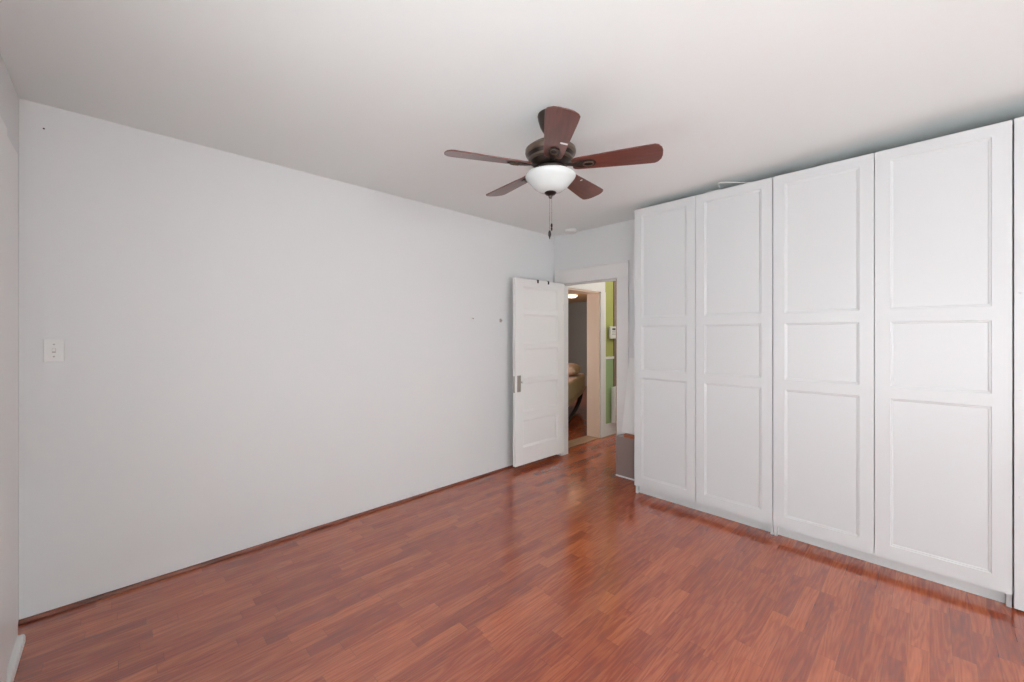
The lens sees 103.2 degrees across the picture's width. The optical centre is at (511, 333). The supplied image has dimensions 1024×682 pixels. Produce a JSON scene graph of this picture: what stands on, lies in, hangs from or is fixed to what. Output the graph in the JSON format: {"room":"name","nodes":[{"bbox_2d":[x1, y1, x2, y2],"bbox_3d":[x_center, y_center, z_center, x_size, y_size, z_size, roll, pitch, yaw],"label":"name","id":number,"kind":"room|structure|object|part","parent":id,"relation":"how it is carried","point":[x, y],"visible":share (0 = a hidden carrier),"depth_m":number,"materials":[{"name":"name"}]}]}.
{"room":"empty bedroom","nodes":[
{"label":"empty bedroom","id":0,"kind":"room"},
{"bbox_2d":[0,54,18,620],"bbox_3d":[-0.109,0.084,-0.440,0.120,2.498,6.320,0,0,-44],"label":"wall","id":1,"kind":"structure","parent":0,"point":[9,99],"depth_m":1.77,"materials":[{"name":"white paint"}]},
{"bbox_2d":[0,116,17,681],"bbox_3d":[-1.902,0.283,1.512,0.030,2.100,0.620,0,0,-44],"label":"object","id":2,"kind":"structure","parent":1,"relation":"attached to","point":[8,154],"depth_m":1.59,"materials":[{"name":"white paint"}]},
{"bbox_2d":[6,634,25,681],"bbox_3d":[0.017,1.310,-0.454,0.042,0.045,6.125,0,0,-44],"label":"baseboard","id":3,"kind":"structure","parent":1,"relation":"attached to","point":[16,654],"depth_m":1.62,"materials":[{"name":"white wood"}]},
{"bbox_2d":[19,98,612,619],"bbox_3d":[0.028,0.084,4.243,6.845,2.498,0.205,0,0,-44],"label":"wall","id":4,"kind":"structure","parent":0,"point":[257,352],"depth_m":2.42,"materials":[{"name":"white paint"}]},
{"bbox_2d":[43,339,64,361],"bbox_3d":[-2.185,0.079,1.936,0.068,0.110,0.017,0,0,-44],"label":"light switch","id":5,"kind":"object","parent":4,"relation":"attached to","point":[53,349],"visible":1,"depth_m":1.94,"materials":[{"name":"white plastic"}]},
{"bbox_2d":[18,465,512,625],"bbox_3d":[-0.890,1.324,3.193,3.825,0.018,0.020,0,0,-44],"label":"baseboard","id":6,"kind":"structure","parent":4,"relation":"attached to","point":[196,566],"depth_m":2.39,"materials":[{"name":"white wood"}]},
{"bbox_2d":[606,422,615,435],"bbox_3d":[1.876,1.253,5.921,1.855,0.160,0.015,0,0,-44],"label":"baseboard","id":7,"kind":"structure","parent":4,"relation":"attached to","point":[610,427],"depth_m":5.35,"materials":[{"name":"white wood"}]},
{"bbox_2d":[609,326,615,338],"bbox_3d":[1.335,-0.019,5.364,0.161,0.159,0.030,0,0,-44],"label":"alarm keypad","id":8,"kind":"object","parent":4,"relation":"attached to","point":[612,330],"visible":0.9,"depth_m":5.33,"materials":[{"name":"white plastic"}]},
{"bbox_2d":[611,386,615,422],"bbox_3d":[1.402,0.935,5.416,0.198,0.466,0.050,0,0,-44],"label":"wall rack","id":9,"kind":"object","parent":4,"relation":"attached to","point":[613,389],"visible":0.49,"depth_m":5.35,"materials":[{"name":"white"}]},
{"bbox_2d":[613,281,615,386],"bbox_3d":[1.391,0.044,5.450,0.092,2.258,0.013,0,0,-44],"label":"trim","id":10,"kind":"structure","parent":4,"relation":"attached to","point":[614,282],"depth_m":5.42,"materials":[{"name":"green paint"}]},
{"bbox_2d":[0,0,1023,236],"bbox_3d":[1.291,-1.165,0.935,4.045,0.160,6.540,0,0,-44],"label":"ceiling","id":11,"kind":"structure","parent":0,"point":[370,94],"depth_m":1.77,"materials":[{"name":"white paint"}]},
{"bbox_2d":[444,106,662,238],"bbox_3d":[0.188,-0.777,2.038,1.001,0.616,0.997,0,0,-44],"label":"ceiling fan","id":12,"kind":"object","parent":11,"relation":"hanging from","point":[550,155],"visible":1,"depth_m":1.92,"materials":[{"name":"brown wood"}]},
{"bbox_3d":[-0.110,-0.827,1.912,0.415,0.034,0.132,0,0,-18],"label":"blade","id":13,"kind":"part","parent":12,"relation":"part of","materials":[{"name":"brown wood"}]},
{"bbox_3d":[0.005,-0.827,2.265,0.132,0.034,0.415,0,0,-36],"label":"blade","id":14,"kind":"part","parent":12,"relation":"part of","materials":[{"name":"brown wood"}]},
{"bbox_3d":[0.190,-0.746,2.010,0.249,0.094,0.249,0,0,-44],"label":"lamp shade","id":15,"kind":"part","parent":12,"relation":"part of","materials":[{"name":"white glass"}]},
{"bbox_3d":[0.190,-0.827,1.694,0.132,0.034,0.415,0,0,0],"label":"blade","id":16,"kind":"part","parent":12,"relation":"part of","materials":[{"name":"brown wood"}]},
{"bbox_3d":[0.376,-0.827,2.265,0.132,0.034,0.415,0,0,36],"label":"blade","id":17,"kind":"part","parent":12,"relation":"part of","materials":[{"name":"brown wood"}]},
{"bbox_3d":[0.490,-0.827,1.912,0.415,0.034,0.132,0,0,18],"label":"blade","id":18,"kind":"part","parent":12,"relation":"part of","materials":[{"name":"brown wood"}]},
{"bbox_2d":[564,229,576,233],"bbox_3d":[0.615,-1.071,4.245,0.132,0.029,0.132,0,0,-44],"label":"smoke detector","id":19,"kind":"object","parent":11,"relation":"attached to","point":[567,231],"visible":1,"depth_m":4.21,"materials":[{"name":"white plastic"}]},
{"bbox_2d":[14,386,1023,681],"bbox_3d":[1.738,1.383,4.492,9.645,0.100,11.020,0,0,-44],"label":"floor","id":20,"kind":"structure","parent":0,"point":[555,568],"depth_m":1.96,"materials":[{"name":"laminate"}]},
{"bbox_2d":[568,373,584,421],"bbox_3d":[0.528,1.035,6.724,1.050,0.604,2.170,0,0,18],"label":"bed","id":21,"kind":"object","parent":20,"relation":"on","point":[576,383],"visible":0.28,"depth_m":6.73,"materials":[{"name":"beige fabric"}]},
{"bbox_2d":[568,363,580,375],"bbox_3d":[0.964,0.621,7.167,0.492,0.200,0.674,0,0,18],"label":"pillow","id":22,"kind":"object","parent":21,"relation":"on","point":[573,369],"visible":0.47,"depth_m":6.91,"materials":[{"name":"beige fabric"}]},
{"bbox_3d":[0.528,0.883,6.724,1.050,0.300,2.170,0,0,18],"label":"mattress","id":23,"kind":"part","parent":21,"relation":"part of","materials":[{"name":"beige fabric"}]},
{"bbox_2d":[568,433,615,447],"bbox_3d":[1.025,1.330,5.208,1.330,0.006,0.210,0,0,-44],"label":"trim","id":24,"kind":"structure","parent":20,"relation":"on","point":[584,439],"depth_m":5.06,"materials":[{"name":"brown wood"}]},
{"bbox_2d":[616,433,633,480],"bbox_3d":[1.124,1.129,3.752,0.114,0.408,0.310,0,0,-44],"label":"box","id":25,"kind":"object","parent":20,"relation":"on","point":[624,442],"visible":0.45,"depth_m":3.75,"materials":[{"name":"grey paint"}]},
{"bbox_2d":[622,358,633,434],"bbox_3d":[1.139,0.574,3.746,0.077,0.699,0.240,0,0,-44],"label":"board","id":26,"kind":"object","parent":25,"relation":"on","point":[628,417],"visible":0.47,"depth_m":3.78,"materials":[{"name":"white paint"}]},
{"bbox_2d":[634,177,773,534],"bbox_3d":[1.510,0.149,3.172,0.388,2.368,0.998,0,0,-44],"label":"wardrobe","id":27,"kind":"object","parent":20,"relation":"on","point":[703,263],"visible":0.81,"depth_m":2.98,"materials":[{"name":"grey paint"}]},
{"bbox_3d":[1.203,0.114,3.223,0.018,2.298,0.497,0,0,-44],"label":"door","id":28,"kind":"part","parent":27,"relation":"part of","materials":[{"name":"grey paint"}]},
{"bbox_2d":[706,182,749,192],"bbox_3d":[1.545,-1.059,2.901,0.110,0.049,0.387,0,0,-44],"label":"cable","id":29,"kind":"object","parent":27,"relation":"on","point":[719,182],"visible":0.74,"depth_m":2.86,"materials":[{"name":"white plastic"}]},
{"bbox_3d":[1.552,0.114,2.864,0.018,2.298,0.497,0,0,-44],"label":"door","id":30,"kind":"part","parent":27,"relation":"part of","materials":[{"name":"grey paint"}]},
{"bbox_2d":[773,120,1011,607],"bbox_3d":[2.209,0.149,2.454,0.388,2.368,0.998,0,0,-44],"label":"wardrobe","id":31,"kind":"object","parent":20,"relation":"on","point":[892,268],"visible":1,"depth_m":2.25,"materials":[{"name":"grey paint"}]},
{"bbox_3d":[1.902,0.114,2.504,0.018,2.298,0.497,0,0,-44],"label":"door","id":32,"kind":"part","parent":31,"relation":"part of","materials":[{"name":"grey paint"}]},
{"bbox_3d":[2.250,0.114,2.146,0.018,2.298,0.497,0,0,-44],"label":"door","id":33,"kind":"part","parent":31,"relation":"part of","materials":[{"name":"grey paint"}]},
{"bbox_2d":[1012,116,1023,610],"bbox_3d":[2.774,0.148,1.869,0.393,2.370,0.620,0,0,-44],"label":"tall cabinet","id":34,"kind":"object","parent":20,"relation":"on","point":[1018,123],"visible":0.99,"depth_m":1.95,"materials":[{"name":"grey paint"}]},
{"bbox_2d":[568,302,586,385],"bbox_3d":[2.569,0.253,9.767,0.100,2.160,4.175,0,0,-44],"label":"wall","id":35,"kind":"structure","parent":0,"point":[577,325],"depth_m":10.56,"materials":[{"name":"grey paint"}]},
{"bbox_2d":[568,292,586,302],"bbox_3d":[0.741,-0.877,7.989,5.000,0.100,4.175,0,0,-44],"label":"ceiling","id":36,"kind":"structure","parent":0,"point":[581,297],"depth_m":9.46,"materials":[{"name":"brown paint"}]},
{"bbox_2d":[568,294,577,297],"bbox_3d":[1.241,-0.787,8.466,0.250,0.080,0.250,0,0,-44],"label":"ceiling light","id":37,"kind":"object","parent":36,"relation":"attached to","point":[569,295],"visible":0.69,"depth_m":8.38,"materials":[{"name":"white glass"}]},
{"bbox_2d":[554,219,633,455],"bbox_3d":[2.713,0.084,2.302,0.100,2.498,6.320,0,0,-44],"label":"wall","id":38,"kind":"structure","parent":0,"point":[614,242],"depth_m":4.19,"materials":[{"name":"white paint"}]},
{"bbox_2d":[513,277,564,466],"bbox_3d":[0.300,0.368,4.160,0.741,1.826,0.065,0,0,-43],"label":"door","id":39,"kind":"structure","parent":38,"relation":"in","point":[538,308],"depth_m":4.13,"materials":[{"name":"white paint"}]},
{"bbox_3d":[0.020,0.488,3.917,0.002,0.160,0.023,0,0,-43],"label":"latch plate","id":40,"kind":"part","parent":39,"relation":"part of","materials":[{"name":"silver metal"}]},
{"bbox_3d":[0.068,0.483,3.936,0.050,0.160,0.004,0,0,-43],"label":"lock plate","id":41,"kind":"part","parent":39,"relation":"part of","materials":[{"name":"silver metal"}]},
{"bbox_2d":[555,260,628,455],"bbox_3d":[0.820,0.316,4.212,0.092,2.034,0.902,0,0,-44],"label":"trim","id":42,"kind":"structure","parent":38,"relation":"attached to","point":[619,270],"depth_m":3.93,"materials":[{"name":"white wood"}]},
{"bbox_3d":[0.513,0.322,4.480,0.018,2.022,0.091,0,0,-44],"label":"casing leg","id":43,"kind":"part","parent":42,"relation":"part of","materials":[{"name":"white wood"}]},
{"bbox_3d":[1.067,0.393,3.911,0.018,1.880,0.125,0,0,-44],"label":"casing leg","id":44,"kind":"part","parent":42,"relation":"part of","materials":[{"name":"white wood"}]},
{"bbox_3d":[0.805,0.124,5.015,0.945,2.418,0.180,0,0,-44],"label":"wall","id":45,"kind":"structure","parent":0,"visible":0},
{"bbox_2d":[568,282,605,437],"bbox_3d":[0.809,0.332,5.008,0.942,2.002,0.200,0,0,-44],"label":"trim","id":46,"kind":"structure","parent":45,"relation":"attached to","point":[596,294],"depth_m":5.23,"materials":[{"name":"white wood"}]},
{"bbox_3d":[1.170,0.397,5.232,0.112,1.872,0.018,0,0,-44],"label":"casing leg","id":47,"kind":"part","parent":46,"relation":"part of","materials":[{"name":"white wood"}]}
]}

